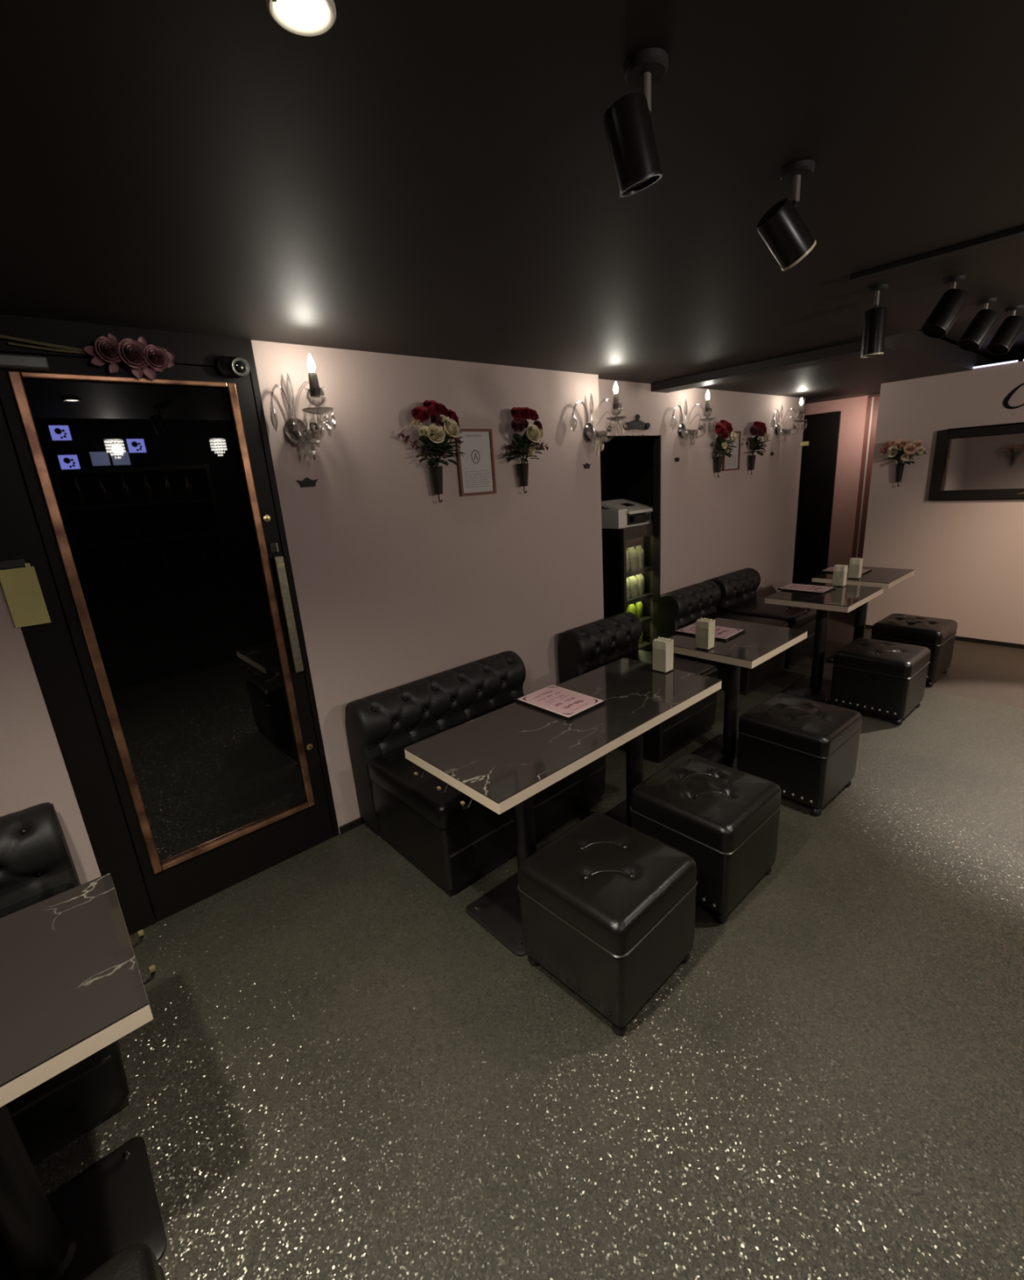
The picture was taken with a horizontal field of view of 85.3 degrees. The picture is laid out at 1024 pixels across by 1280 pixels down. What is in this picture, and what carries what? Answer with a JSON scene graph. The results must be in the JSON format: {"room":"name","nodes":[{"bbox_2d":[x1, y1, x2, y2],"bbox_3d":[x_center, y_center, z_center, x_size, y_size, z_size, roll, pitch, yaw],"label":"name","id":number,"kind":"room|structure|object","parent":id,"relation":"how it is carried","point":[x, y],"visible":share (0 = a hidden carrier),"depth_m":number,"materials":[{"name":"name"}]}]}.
{"room":"entertainment venue","nodes":[
{"label":"entertainment venue","id":0,"kind":"room"},
{"bbox_2d":[0,339,604,884],"bbox_3d":[-1.104,-0.057,2.320,4.494,2.176,0.100,-17,21,-39],"label":"wall","id":1,"kind":"structure","parent":0,"point":[396,584],"depth_m":2.67,"materials":[{"name":"paint"}]},
{"bbox_2d":[0,314,339,935],"bbox_3d":[-1.266,0.004,2.148,0.898,2.176,0.155,-17,21,-39],"label":"door","id":2,"kind":"structure","parent":1,"relation":"in","point":[171,664],"depth_m":2.07,"materials":[{"name":"black paint"}]},
{"bbox_2d":[0,558,25,569],"bbox_3d":[-1.597,-0.237,1.750,0.100,0.028,0.012,-17,21,-39],"label":"bar","id":3,"kind":"object","parent":2,"relation":"attached to","point":[18,562],"visible":1,"depth_m":1.76,"materials":[{"name":"black metal"}]},
{"bbox_2d":[0,563,50,627],"bbox_3d":[-1.570,-0.144,1.789,0.090,0.198,0.008,-16,20,-36],"label":"paper","id":4,"kind":"object","parent":3,"relation":"hanging from","point":[23,593],"visible":1,"depth_m":1.79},
{"bbox_2d":[0,333,174,380],"bbox_3d":[-1.398,-0.898,1.737,0.619,0.137,0.061,-15,19,-34],"label":"rose spray","id":5,"kind":"object","parent":2,"relation":"attached to","point":[161,359],"visible":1,"depth_m":1.82,"materials":[{"name":"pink plant"}]},
{"bbox_2d":[214,355,249,377],"bbox_3d":[-1.032,-1.011,2.056,0.110,0.071,0.058,-17,21,-39],"label":"security camera","id":6,"kind":"object","parent":2,"relation":"attached to","point":[225,366],"visible":1,"depth_m":2.05,"materials":[{"name":"black paint"}]},
{"bbox_2d":[270,354,335,469],"bbox_3d":[-0.799,-0.882,2.178,0.271,0.406,0.167,4,18,26],"label":"sconce","id":7,"kind":"object","parent":1,"relation":"attached to","point":[314,388],"visible":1,"depth_m":2.12,"materials":[{"name":"glass"}]},
{"bbox_2d":[306,371,325,407],"bbox_3d":[-0.746,-0.942,2.106,0.072,0.131,0.072,-17,21,-39],"label":"candle","id":8,"kind":"object","parent":7,"relation":"on","point":[314,388],"depth_m":2.09,"materials":[{"name":"clear glass"}]},
{"bbox_2d":[295,477,317,487],"bbox_3d":[-0.858,-0.662,2.335,0.094,0.038,0.008,-17,21,-39],"label":"plaque","id":9,"kind":"object","parent":1,"relation":"attached to","point":[306,482],"visible":1,"depth_m":2.33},
{"bbox_2d":[338,817,365,834],"bbox_3d":[-0.080,0.691,3.345,2.038,0.035,0.012,-17,21,-39],"label":"baseboard","id":10,"kind":"structure","parent":1,"relation":"attached to","point":[352,824],"depth_m":2.74,"materials":[{"name":"black plastic"}]},
{"bbox_2d":[397,400,465,502],"bbox_3d":[-0.358,-0.890,2.638,0.366,0.465,0.148,-15,20,-34],"label":"bouquet","id":11,"kind":"object","parent":1,"relation":"attached to","point":[436,443],"visible":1,"depth_m":2.60,"materials":[{"name":"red plant"}]},
{"bbox_2d":[454,428,496,496],"bbox_3d":[-0.186,-0.921,2.882,0.232,0.325,0.020,-17,21,-39],"label":"picture frame","id":12,"kind":"object","parent":1,"relation":"attached to","point":[476,469],"visible":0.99,"depth_m":2.88,"materials":[{"name":"paper"}]},
{"bbox_2d":[506,406,548,493],"bbox_3d":[0.104,-1.030,3.022,0.322,0.446,0.156,-17,21,-39],"label":"bouquet","id":13,"kind":"object","parent":1,"relation":"attached to","point":[534,432],"visible":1,"depth_m":2.97,"materials":[{"name":"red plant"}]},
{"bbox_2d":[568,382,626,457],"bbox_3d":[0.507,-1.289,3.267,0.294,0.406,0.262,-17,21,-39],"label":"sconce","id":14,"kind":"object","parent":1,"relation":"attached to","point":[615,396],"visible":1,"depth_m":3.28,"materials":[{"name":"clear glass"}]},
{"bbox_2d":[609,393,622,415],"bbox_3d":[0.607,-1.368,3.247,0.072,0.131,0.072,-17,21,-39],"label":"candle","id":15,"kind":"object","parent":14,"relation":"on","point":[615,396],"depth_m":3.23,"materials":[{"name":"clear glass"}]},
{"bbox_2d":[0,0,1023,404],"bbox_3d":[1.016,-1.598,2.986,9.200,0.120,3.480,-17,21,-39],"label":"ceiling","id":16,"kind":"structure","parent":0,"point":[431,179],"depth_m":1.10,"materials":[{"name":"black paint"}]},
{"bbox_2d":[265,0,336,36],"bbox_3d":[-0.259,-0.774,0.685,0.082,0.012,0.082,-17,21,-39],"label":"recessed light","id":17,"kind":"object","parent":16,"relation":"in","point":[305,18],"visible":1,"depth_m":0.69,"materials":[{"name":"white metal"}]},
{"bbox_2d":[603,47,668,197],"bbox_3d":[0.186,-0.773,0.842,0.099,0.162,0.071,-9,17,-15],"label":"ceiling spotlight","id":18,"kind":"object","parent":16,"relation":"attached to","point":[627,123],"visible":1,"depth_m":0.82,"materials":[{"name":"metal"}]},
{"bbox_2d":[755,160,816,271],"bbox_3d":[0.573,-0.879,1.161,0.125,0.187,0.078,-8,17,-13],"label":"ceiling spotlight","id":19,"kind":"object","parent":16,"relation":"attached to","point":[781,228],"visible":1,"depth_m":1.15,"materials":[{"name":"metal"}]},
{"bbox_2d":[859,284,888,358],"bbox_3d":[1.331,-1.165,2.039,0.080,0.228,0.074,-17,21,-39],"label":"ceiling spotlight","id":20,"kind":"object","parent":16,"relation":"hanging from","point":[874,319],"visible":1,"depth_m":2.02,"materials":[{"name":"metal"}]},
{"bbox_2d":[848,226,1023,283],"bbox_3d":[1.383,-1.160,1.621,0.060,0.014,0.700,-17,21,-39],"label":"trim","id":21,"kind":"structure","parent":16,"relation":"attached to","point":[1017,233],"depth_m":1.69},
{"bbox_2d":[920,275,968,338],"bbox_3d":[1.557,-1.190,1.998,0.140,0.189,0.089,-6,16,-6],"label":"ceiling spotlight","id":22,"kind":"object","parent":16,"relation":"attached to","point":[953,301],"visible":1,"depth_m":1.97,"materials":[{"name":"metal"}]},
{"bbox_2d":[956,297,999,351],"bbox_3d":[1.951,-1.312,2.325,0.140,0.189,0.089,-6,16,-6],"label":"ceiling spotlight","id":23,"kind":"object","parent":16,"relation":"attached to","point":[985,319],"visible":1,"depth_m":2.30,"materials":[{"name":"black metal"}]},
{"bbox_2d":[986,305,1023,355],"bbox_3d":[2.202,-1.374,2.476,0.140,0.189,0.087,-7,16,-9],"label":"ceiling spotlight","id":24,"kind":"object","parent":16,"relation":"attached to","point":[1011,326],"visible":1,"depth_m":2.45,"materials":[{"name":"black metal"}]},
{"bbox_2d":[33,608,1023,1279],"bbox_3d":[1.744,0.734,2.992,9.200,0.100,5.200,-17,21,-39],"label":"floor","id":25,"kind":"structure","parent":0,"point":[338,1072],"depth_m":1.57,"materials":[{"name":"plastic"}]},
{"bbox_2d":[0,802,128,1166],"bbox_3d":[-1.677,1.025,1.415,0.990,0.681,0.765,-17,21,-39],"label":"seat","id":26,"kind":"object","parent":25,"relation":"on","point":[37,864],"visible":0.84,"depth_m":1.50,"materials":[{"name":"leather"}]},
{"bbox_2d":[0,883,77,918],"bbox_3d":[-1.627,0.999,1.345,0.990,0.112,0.600,-17,21,-39],"label":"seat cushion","id":27,"kind":"object","parent":26,"relation":"on","point":[42,891],"depth_m":1.76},
{"bbox_2d":[0,872,167,1279],"bbox_3d":[-1.304,1.125,0.943,1.312,0.700,0.524,-17,21,-39],"label":"cafe table","id":28,"kind":"object","parent":25,"relation":"on","point":[72,984],"visible":0.95,"depth_m":1.18,"materials":[{"name":"black stone"}]},
{"bbox_2d":[82,1241,164,1279],"bbox_3d":[-0.642,1.287,0.734,0.432,0.415,0.432,-17,21,-39],"label":"stool","id":29,"kind":"object","parent":25,"relation":"on","point":[136,1260],"visible":1,"depth_m":0.92,"materials":[{"name":"black leather"}]},
{"bbox_2d":[345,650,605,897],"bbox_3d":[-0.149,0.545,2.702,0.990,0.681,0.765,-17,21,-39],"label":"seat","id":30,"kind":"object","parent":25,"relation":"on","point":[453,846],"visible":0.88,"depth_m":2.53,"materials":[{"name":"leather"}]},
{"bbox_2d":[368,699,515,829],"bbox_3d":[-0.099,0.519,2.633,0.990,0.112,0.600,-17,21,-39],"label":"seat cushion","id":31,"kind":"object","parent":30,"relation":"on","point":[389,771],"depth_m":2.33,"materials":[{"name":"leather"}]},
{"bbox_2d":[404,657,721,956],"bbox_3d":[0.277,0.620,2.302,1.312,0.700,0.524,-17,21,-39],"label":"cafe table","id":32,"kind":"object","parent":25,"relation":"on","point":[500,758],"visible":0.66,"depth_m":2.07,"materials":[{"name":"black stone"}]},
{"bbox_2d":[515,684,604,720],"bbox_3d":[0.199,0.253,2.304,0.230,0.015,0.310,-17,21,-39],"label":"menu board","id":33,"kind":"object","parent":32,"relation":"on","point":[564,704],"visible":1,"depth_m":2.28,"materials":[{"name":"pink paper"}]},
{"bbox_3d":[0.699,0.086,2.574,0.076,0.115,0.080,-17,21,-39],"label":"napkin holder","id":34,"kind":"object","parent":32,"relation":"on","visible":0},
{"bbox_2d":[652,636,673,672],"bbox_3d":[0.697,0.065,2.567,0.063,0.148,0.073,-17,21,-39],"label":"napkin stack","id":35,"kind":"object","parent":34,"relation":"in","point":[662,647],"visible":1,"depth_m":2.54,"materials":[{"name":"beige paper"}]},
{"bbox_2d":[517,812,697,1035],"bbox_3d":[0.316,0.897,1.846,0.432,0.415,0.432,-18,21,-40],"label":"stool","id":36,"kind":"object","parent":25,"relation":"on","point":[607,907],"visible":1,"depth_m":1.70,"materials":[{"name":"leather"}]},
{"bbox_2d":[517,812,696,955],"bbox_3d":[0.306,0.748,1.803,0.428,0.104,0.428,-18,21,-40],"label":"cushion","id":37,"kind":"object","parent":36,"relation":"on","point":[609,882],"depth_m":1.72,"materials":[{"name":"leather"}]},
{"bbox_2d":[601,522,653,652],"bbox_3d":[0.880,-0.340,4.522,0.465,1.170,0.511,-17,21,-39],"label":"fridge","id":38,"kind":"object","parent":25,"relation":"on","point":[615,542],"visible":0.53,"depth_m":4.28,"materials":[{"name":"black metal"}]},
{"bbox_2d":[600,498,653,528],"bbox_3d":[0.819,-0.984,4.310,0.425,0.190,0.415,-17,21,-39],"label":"printer","id":39,"kind":"object","parent":38,"relation":"on","point":[620,513],"visible":0.85,"depth_m":4.18,"materials":[{"name":"white plastic"}]},
{"bbox_2d":[631,513,649,522],"bbox_3d":[0.981,-0.928,4.230,0.200,0.045,0.025,-17,21,-39],"label":"tray","id":40,"kind":"object","parent":39,"relation":"on","point":[637,517],"depth_m":4.23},
{"bbox_2d":[626,550,629,571],"bbox_3d":[0.869,-0.626,4.349,0.080,0.170,0.092,12,22,44],"label":"pack","id":41,"kind":"object","parent":38,"relation":"on","point":[627,553],"visible":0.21,"depth_m":4.33,"materials":[{"name":"plastic"}]},
{"bbox_2d":[626,577,630,598],"bbox_3d":[0.884,-0.415,4.410,0.080,0.170,0.092,12,22,44],"label":"pack","id":42,"kind":"object","parent":38,"relation":"on","point":[627,580],"visible":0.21,"depth_m":4.39,"materials":[{"name":"plastic"}]},
{"bbox_2d":[626,604,635,614],"bbox_3d":[0.972,-0.247,4.528,0.068,0.171,0.068,10,21,40],"label":"drink bottle","id":43,"kind":"object","parent":38,"relation":"on","point":[631,608],"visible":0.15,"depth_m":4.50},
{"bbox_2d":[626,546,637,569],"bbox_3d":[0.943,-0.649,4.412,0.080,0.170,0.092,10,21,40],"label":"pack","id":44,"kind":"object","parent":38,"relation":"on","point":[632,552],"visible":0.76,"depth_m":4.38,"materials":[{"name":"plastic"}]},
{"bbox_2d":[626,575,637,596],"bbox_3d":[0.958,-0.438,4.473,0.080,0.170,0.092,10,21,40],"label":"pack","id":45,"kind":"object","parent":38,"relation":"on","point":[633,580],"visible":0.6,"depth_m":4.44,"materials":[{"name":"plastic"}]},
{"bbox_2d":[634,601,642,617],"bbox_3d":[1.046,-0.270,4.591,0.068,0.171,0.068,9,20,37],"label":"drink bottle","id":46,"kind":"object","parent":38,"relation":"on","point":[638,606],"visible":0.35,"depth_m":4.57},
{"bbox_2d":[626,565,652,577],"bbox_3d":[0.851,-0.554,4.476,0.413,0.034,0.370,-17,21,-39],"label":"shelf","id":47,"kind":"object","parent":38,"relation":"attached to","point":[646,569],"depth_m":4.38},
{"bbox_2d":[634,545,644,568],"bbox_3d":[1.017,-0.672,4.474,0.080,0.170,0.092,9,20,37],"label":"pack","id":48,"kind":"object","parent":38,"relation":"on","point":[639,550],"visible":0.79,"depth_m":4.44,"materials":[{"name":"plastic"}]},
{"bbox_2d":[626,592,652,605],"bbox_3d":[0.866,-0.344,4.537,0.413,0.034,0.370,-17,21,-39],"label":"shelf","id":49,"kind":"object","parent":38,"relation":"attached to","point":[646,596],"depth_m":4.45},
{"bbox_2d":[635,573,644,595],"bbox_3d":[1.032,-0.462,4.535,0.080,0.170,0.092,9,20,37],"label":"pack","id":50,"kind":"object","parent":38,"relation":"on","point":[640,579],"visible":0.5,"depth_m":4.50,"materials":[{"name":"plastic"}]},
{"bbox_2d":[638,616,652,625],"bbox_3d":[0.880,-0.152,4.592,0.413,0.034,0.370,-17,21,-39],"label":"shelf","id":51,"kind":"object","parent":38,"relation":"attached to","point":[644,620],"depth_m":4.56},
{"bbox_2d":[638,640,652,650],"bbox_3d":[0.895,0.059,4.653,0.413,0.034,0.370,-17,21,-39],"label":"shelf","id":52,"kind":"object","parent":38,"relation":"attached to","point":[645,645],"depth_m":4.62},
{"bbox_2d":[558,612,717,763],"bbox_3d":[0.791,0.249,3.495,0.620,0.681,0.765,-17,21,-39],"label":"seat","id":53,"kind":"object","parent":25,"relation":"on","point":[582,650],"visible":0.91,"depth_m":3.43,"materials":[{"name":"leather"}]},
{"bbox_2d":[581,649,717,679],"bbox_3d":[0.841,0.223,3.426,0.620,0.112,0.600,-17,21,-39],"label":"seat cushion","id":54,"kind":"object","parent":53,"relation":"on","point":[679,664],"depth_m":3.49,"materials":[{"name":"leather"}]},
{"bbox_2d":[629,753,781,922],"bbox_3d":[0.766,0.754,2.220,0.432,0.422,0.432,-17,21,-39],"label":"stool","id":55,"kind":"object","parent":25,"relation":"on","point":[725,818],"visible":0.96,"depth_m":2.06,"materials":[{"name":"leather"}]},
{"bbox_2d":[630,753,781,852],"bbox_3d":[0.756,0.605,2.178,0.428,0.110,0.428,-17,21,-39],"label":"cushion","id":56,"kind":"object","parent":55,"relation":"on","point":[714,806],"depth_m":2.09,"materials":[{"name":"leather"}]},
{"bbox_2d":[656,581,787,695],"bbox_3d":[1.634,-0.052,4.330,0.620,0.681,0.765,-17,21,-39],"label":"seat","id":57,"kind":"object","parent":25,"relation":"on","point":[678,609],"visible":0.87,"depth_m":4.28,"materials":[{"name":"leather"}]},
{"bbox_2d":[675,612,787,634],"bbox_3d":[1.684,-0.078,4.260,0.620,0.112,0.600,-17,21,-39],"label":"seat cushion","id":58,"kind":"object","parent":57,"relation":"on","point":[682,624],"depth_m":4.34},
{"bbox_2d":[666,617,807,768],"bbox_3d":[1.225,0.316,3.120,0.640,0.700,0.524,-17,21,-39],"label":"cafe table","id":59,"kind":"object","parent":25,"relation":"on","point":[759,642],"visible":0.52,"depth_m":3.02,"materials":[{"name":"black stone"}]},
{"bbox_2d":[675,622,744,641],"bbox_3d":[1.111,-0.049,3.124,0.230,0.015,0.310,-18,21,-40],"label":"menu board","id":60,"kind":"object","parent":59,"relation":"on","point":[721,633],"visible":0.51,"depth_m":3.09,"materials":[{"name":"pink paper"}]},
{"bbox_3d":[0.990,-0.014,2.850,0.076,0.115,0.080,-17,21,-39],"label":"napkin holder","id":61,"kind":"object","parent":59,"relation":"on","visible":0},
{"bbox_2d":[695,617,715,649],"bbox_3d":[0.988,-0.035,2.843,0.063,0.148,0.073,-17,21,-39],"label":"napkin stack","id":62,"kind":"object","parent":61,"relation":"in","point":[704,628],"visible":1,"depth_m":2.82,"materials":[{"name":"beige paper"}]},
{"bbox_2d":[708,568,816,669],"bbox_3d":[2.162,-0.218,4.774,0.620,0.681,0.765,-17,21,-39],"label":"seat","id":63,"kind":"object","parent":25,"relation":"on","point":[738,588],"visible":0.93,"depth_m":4.64,"materials":[{"name":"leather"}]},
{"bbox_2d":[723,595,816,628],"bbox_3d":[2.212,-0.244,4.705,0.620,0.112,0.600,-17,21,-39],"label":"seat cushion","id":64,"kind":"object","parent":63,"relation":"on","point":[751,606],"depth_m":4.54,"materials":[{"name":"leather"}]},
{"bbox_2d":[736,693,862,816],"bbox_3d":[1.428,0.544,2.785,0.432,0.422,0.432,-17,20,-37],"label":"stool","id":65,"kind":"object","parent":25,"relation":"on","point":[808,748],"visible":0.95,"depth_m":2.64,"materials":[{"name":"black leather"}]},
{"bbox_2d":[737,693,862,756],"bbox_3d":[1.418,0.395,2.742,0.428,0.110,0.428,-17,20,-37],"label":"cushion","id":66,"kind":"object","parent":65,"relation":"on","point":[802,726],"depth_m":2.65,"materials":[{"name":"leather"}]},
{"bbox_2d":[764,581,883,703],"bbox_3d":[2.183,0.009,3.948,0.697,0.700,0.524,-17,21,-39],"label":"cafe table","id":67,"kind":"object","parent":25,"relation":"on","point":[847,597],"visible":0.88,"depth_m":3.84,"materials":[{"name":"black stone"}]},
{"bbox_2d":[777,583,835,594],"bbox_3d":[2.112,-0.370,3.987,0.230,0.015,0.310,-17,20,-38],"label":"menu board","id":68,"kind":"object","parent":67,"relation":"on","point":[808,588],"visible":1,"depth_m":3.96,"materials":[{"name":"pink paper"}]},
{"bbox_3d":[2.361,-0.446,4.006,0.076,0.115,0.080,-17,21,-39],"label":"napkin holder","id":69,"kind":"object","parent":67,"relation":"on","visible":0},
{"bbox_2d":[831,564,847,586],"bbox_3d":[2.359,-0.467,3.999,0.063,0.148,0.073,-17,21,-39],"label":"napkin stack","id":70,"kind":"object","parent":69,"relation":"in","point":[839,575],"visible":1,"depth_m":3.98,"materials":[{"name":"beige paper"}]},
{"bbox_2d":[811,565,914,662],"bbox_3d":[2.798,-0.190,4.485,0.640,0.700,0.524,-17,21,-39],"label":"cafe table","id":71,"kind":"object","parent":25,"relation":"on","point":[881,577],"visible":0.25,"depth_m":4.34,"materials":[{"name":"black metal"}]},
{"bbox_2d":[820,566,871,574],"bbox_3d":[2.711,-0.564,4.512,0.230,0.015,0.310,-17,21,-39],"label":"menu board","id":72,"kind":"object","parent":71,"relation":"on","point":[830,570],"visible":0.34,"depth_m":4.50,"materials":[{"name":"pink paper"}]},
{"bbox_3d":[2.611,-0.528,4.230,0.076,0.115,0.080,-17,21,-39],"label":"napkin holder","id":73,"kind":"object","parent":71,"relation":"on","visible":0},
{"bbox_2d":[847,557,862,577],"bbox_3d":[2.609,-0.549,4.223,0.063,0.148,0.073,-17,21,-39],"label":"napkin stack","id":74,"kind":"object","parent":73,"relation":"in","point":[855,569],"visible":1,"depth_m":4.20,"materials":[{"name":"beige paper"}]},
{"bbox_2d":[830,637,930,724],"bbox_3d":[2.370,0.247,3.592,0.432,0.415,0.432,-17,20,-38],"label":"stool","id":75,"kind":"object","parent":25,"relation":"on","point":[884,677],"visible":0.98,"depth_m":3.45,"materials":[{"name":"black leather"}]},
{"bbox_2d":[833,637,930,677],"bbox_3d":[2.359,0.098,3.549,0.428,0.104,0.428,-17,20,-38],"label":"cushion","id":76,"kind":"object","parent":75,"relation":"on","point":[868,656],"depth_m":3.45,"materials":[{"name":"leather"}]},
{"bbox_2d":[871,613,957,686],"bbox_3d":[2.951,0.054,4.107,0.432,0.422,0.432,-17,20,-37],"label":"stool","id":77,"kind":"object","parent":25,"relation":"on","point":[936,634],"visible":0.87,"depth_m":3.94,"materials":[{"name":"black leather"}]},
{"bbox_2d":[871,613,957,644],"bbox_3d":[2.940,-0.095,4.064,0.428,0.110,0.428,-17,20,-37],"label":"cushion","id":78,"kind":"object","parent":77,"relation":"on","point":[910,629],"depth_m":3.97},
{"bbox_2d":[599,436,611,507],"bbox_3d":[0.442,-0.843,4.662,1.306,2.176,0.120,-17,21,-39],"label":"wall","id":79,"kind":"structure","parent":0,"point":[605,455],"depth_m":4.78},
{"bbox_2d":[609,423,683,522],"bbox_3d":[1.143,-0.922,4.763,0.100,2.176,0.640,-17,21,-39],"label":"wall","id":80,"kind":"structure","parent":0,"point":[631,457],"depth_m":4.65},
{"bbox_2d":[586,378,804,599],"bbox_3d":[1.745,-0.981,4.820,3.306,2.176,0.060,-17,21,-39],"label":"wall","id":81,"kind":"structure","parent":0,"point":[712,526],"depth_m":4.73,"materials":[{"name":"paint"}]},
{"bbox_2d":[623,414,650,430],"bbox_3d":[0.863,-1.504,3.837,0.288,0.102,0.027,-17,21,-39],"label":"crest ornament","id":82,"kind":"object","parent":81,"relation":"attached to","point":[636,424],"visible":0.89,"depth_m":3.83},
{"bbox_2d":[653,435,660,639],"bbox_3d":[1.129,-0.621,4.340,0.012,1.835,0.057,-17,21,-39],"label":"trim","id":83,"kind":"structure","parent":81,"relation":"attached to","point":[656,439],"depth_m":4.26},
{"bbox_2d":[669,391,715,449],"bbox_3d":[1.324,-1.603,4.074,0.294,0.406,0.262,-17,21,-39],"label":"sconce","id":84,"kind":"object","parent":81,"relation":"attached to","point":[707,409],"visible":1,"depth_m":4.08,"materials":[{"name":"clear glass"}]},
{"bbox_2d":[702,399,711,417],"bbox_3d":[1.425,-1.682,4.054,0.072,0.131,0.072,-17,21,-39],"label":"candle","id":85,"kind":"object","parent":84,"relation":"on","point":[707,409],"depth_m":4.04,"materials":[{"name":"clear glass"}]},
{"bbox_2d":[710,419,737,477],"bbox_3d":[1.707,-1.551,4.509,0.280,0.446,0.147,-14,19,-31],"label":"bouquet","id":86,"kind":"object","parent":81,"relation":"attached to","point":[724,430],"visible":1,"depth_m":4.48,"materials":[{"name":"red plant"}]},
{"bbox_2d":[721,431,741,471],"bbox_3d":[1.869,-1.610,4.738,0.270,0.315,0.020,-17,21,-39],"label":"picture frame","id":87,"kind":"object","parent":81,"relation":"attached to","point":[732,463],"visible":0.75,"depth_m":4.77,"materials":[{"name":"paper"}]},
{"bbox_2d":[744,421,770,474],"bbox_3d":[2.146,-1.683,4.876,0.294,0.446,0.155,-17,21,-39],"label":"bouquet","id":88,"kind":"object","parent":81,"relation":"attached to","point":[758,429],"visible":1,"depth_m":4.84,"materials":[{"name":"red plant"}]},
{"bbox_2d":[650,336,897,392],"bbox_3d":[1.520,-1.677,3.443,0.200,0.051,1.420,-17,21,-39],"label":"ceiling beam","id":89,"kind":"structure","parent":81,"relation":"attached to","point":[851,350],"depth_m":3.33,"materials":[{"name":"black paint"}]},
{"bbox_2d":[769,397,806,445],"bbox_3d":[2.531,-1.993,5.090,0.294,0.406,0.262,-17,21,-39],"label":"sconce","id":90,"kind":"object","parent":81,"relation":"attached to","point":[800,407],"visible":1,"depth_m":5.12,"materials":[{"name":"clear glass"}]},
{"bbox_2d":[795,404,804,419],"bbox_3d":[2.632,-2.072,5.070,0.072,0.131,0.072,-17,21,-39],"label":"candle","id":91,"kind":"object","parent":90,"relation":"on","point":[800,408],"depth_m":5.05,"materials":[{"name":"clear glass"}]},
{"bbox_2d":[791,398,805,583],"bbox_3d":[2.979,-1.369,5.860,0.015,2.176,0.060,-17,21,-39],"label":"trim","id":92,"kind":"structure","parent":81,"relation":"attached to","point":[805,398],"depth_m":5.79,"materials":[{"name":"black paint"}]},
{"bbox_2d":[800,441,808,445],"bbox_3d":[2.952,-1.980,5.606,0.016,0.040,0.075,-17,21,-39],"label":"flag sign","id":93,"kind":"object","parent":81,"relation":"attached to","point":[802,443],"visible":1,"depth_m":5.60,"materials":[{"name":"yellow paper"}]},
{"bbox_2d":[804,394,874,568],"bbox_3d":[3.313,-1.576,6.493,0.100,2.176,1.435,-17,21,-39],"label":"wall","id":94,"kind":"structure","parent":0,"point":[853,410],"depth_m":6.00,"materials":[{"name":"paint"}]},
{"bbox_2d":[792,411,840,583],"bbox_3d":[3.256,-1.505,6.480,0.034,2.055,0.870,-17,21,-39],"label":"door","id":95,"kind":"structure","parent":94,"relation":"in","point":[819,458],"depth_m":6.23,"materials":[{"name":"black paint"}]},
{"bbox_2d":[851,397,871,558],"bbox_3d":[3.717,-1.433,5.946,0.050,2.150,0.040,-17,21,-39],"label":"trim","id":96,"kind":"structure","parent":94,"relation":"attached to","point":[868,399],"depth_m":5.84,"materials":[{"name":"paint"}]},
{"bbox_2d":[855,396,873,558],"bbox_3d":[3.735,-1.427,5.920,0.060,2.150,0.016,-17,21,-39],"label":"trim","id":97,"kind":"structure","parent":94,"relation":"attached to","point":[872,402],"depth_m":5.82,"materials":[{"name":"paint"}]},
{"bbox_2d":[862,360,1023,644],"bbox_3d":[4.452,-0.910,3.890,0.120,2.185,3.440,-17,21,-39],"label":"wall","id":98,"kind":"structure","parent":0,"point":[966,557],"depth_m":4.68,"materials":[{"name":"paint"}]},
{"bbox_2d":[879,438,926,486],"bbox_3d":[3.327,-1.516,4.762,0.164,0.395,0.340,-17,21,-39],"label":"bouquet","id":99,"kind":"object","parent":98,"relation":"attached to","point":[894,447],"visible":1,"depth_m":4.74,"materials":[{"name":"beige plant"}]},
{"bbox_2d":[865,624,1023,648],"bbox_3d":[4.443,0.127,4.182,0.012,0.035,3.340,-17,21,-39],"label":"baseboard","id":100,"kind":"structure","parent":98,"relation":"attached to","point":[867,626],"depth_m":4.67,"materials":[{"name":"black plastic"}]},
{"bbox_2d":[928,422,1023,500],"bbox_3d":[3.968,-1.350,4.173,0.038,0.566,1.330,-17,21,-39],"label":"wall mirror","id":101,"kind":"object","parent":98,"relation":"attached to","point":[985,462],"visible":1,"depth_m":4.43,"materials":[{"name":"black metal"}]},
{"bbox_2d":[972,360,1017,368],"bbox_3d":[3.701,-2.110,4.261,0.040,0.012,0.260,-17,21,-39],"label":"light strip","id":102,"kind":"object","parent":98,"relation":"on","point":[1015,361],"visible":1,"depth_m":4.25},
{"bbox_2d":[1002,383,1023,408],"bbox_3d":[3.830,-1.837,4.181,0.006,0.177,0.201,-17,21,-39],"label":"sign","id":103,"kind":"object","parent":98,"relation":"attached to","point":[1005,402],"depth_m":4.23,"materials":[{"name":"metal"}]},
{"bbox_2d":[945,308,1023,361],"bbox_3d":[3.733,-2.140,3.710,4.000,0.100,1.095,-17,21,-39],"label":"ceiling","id":104,"kind":"structure","parent":0,"point":[1015,352],"depth_m":3.85,"materials":[{"name":"black paint"}]},
{"bbox_3d":[4.078,-1.389,5.655,0.100,2.176,0.865,-17,21,-39],"label":"wall","id":105,"kind":"structure","parent":0,"visible":0},
{"bbox_2d":[857,395,879,558],"bbox_3d":[3.759,-1.419,5.887,0.070,2.150,0.058,-17,21,-39],"label":"trim","id":106,"kind":"structure","parent":105,"relation":"attached to","point":[876,399],"depth_m":5.78,"materials":[{"name":"paint"}]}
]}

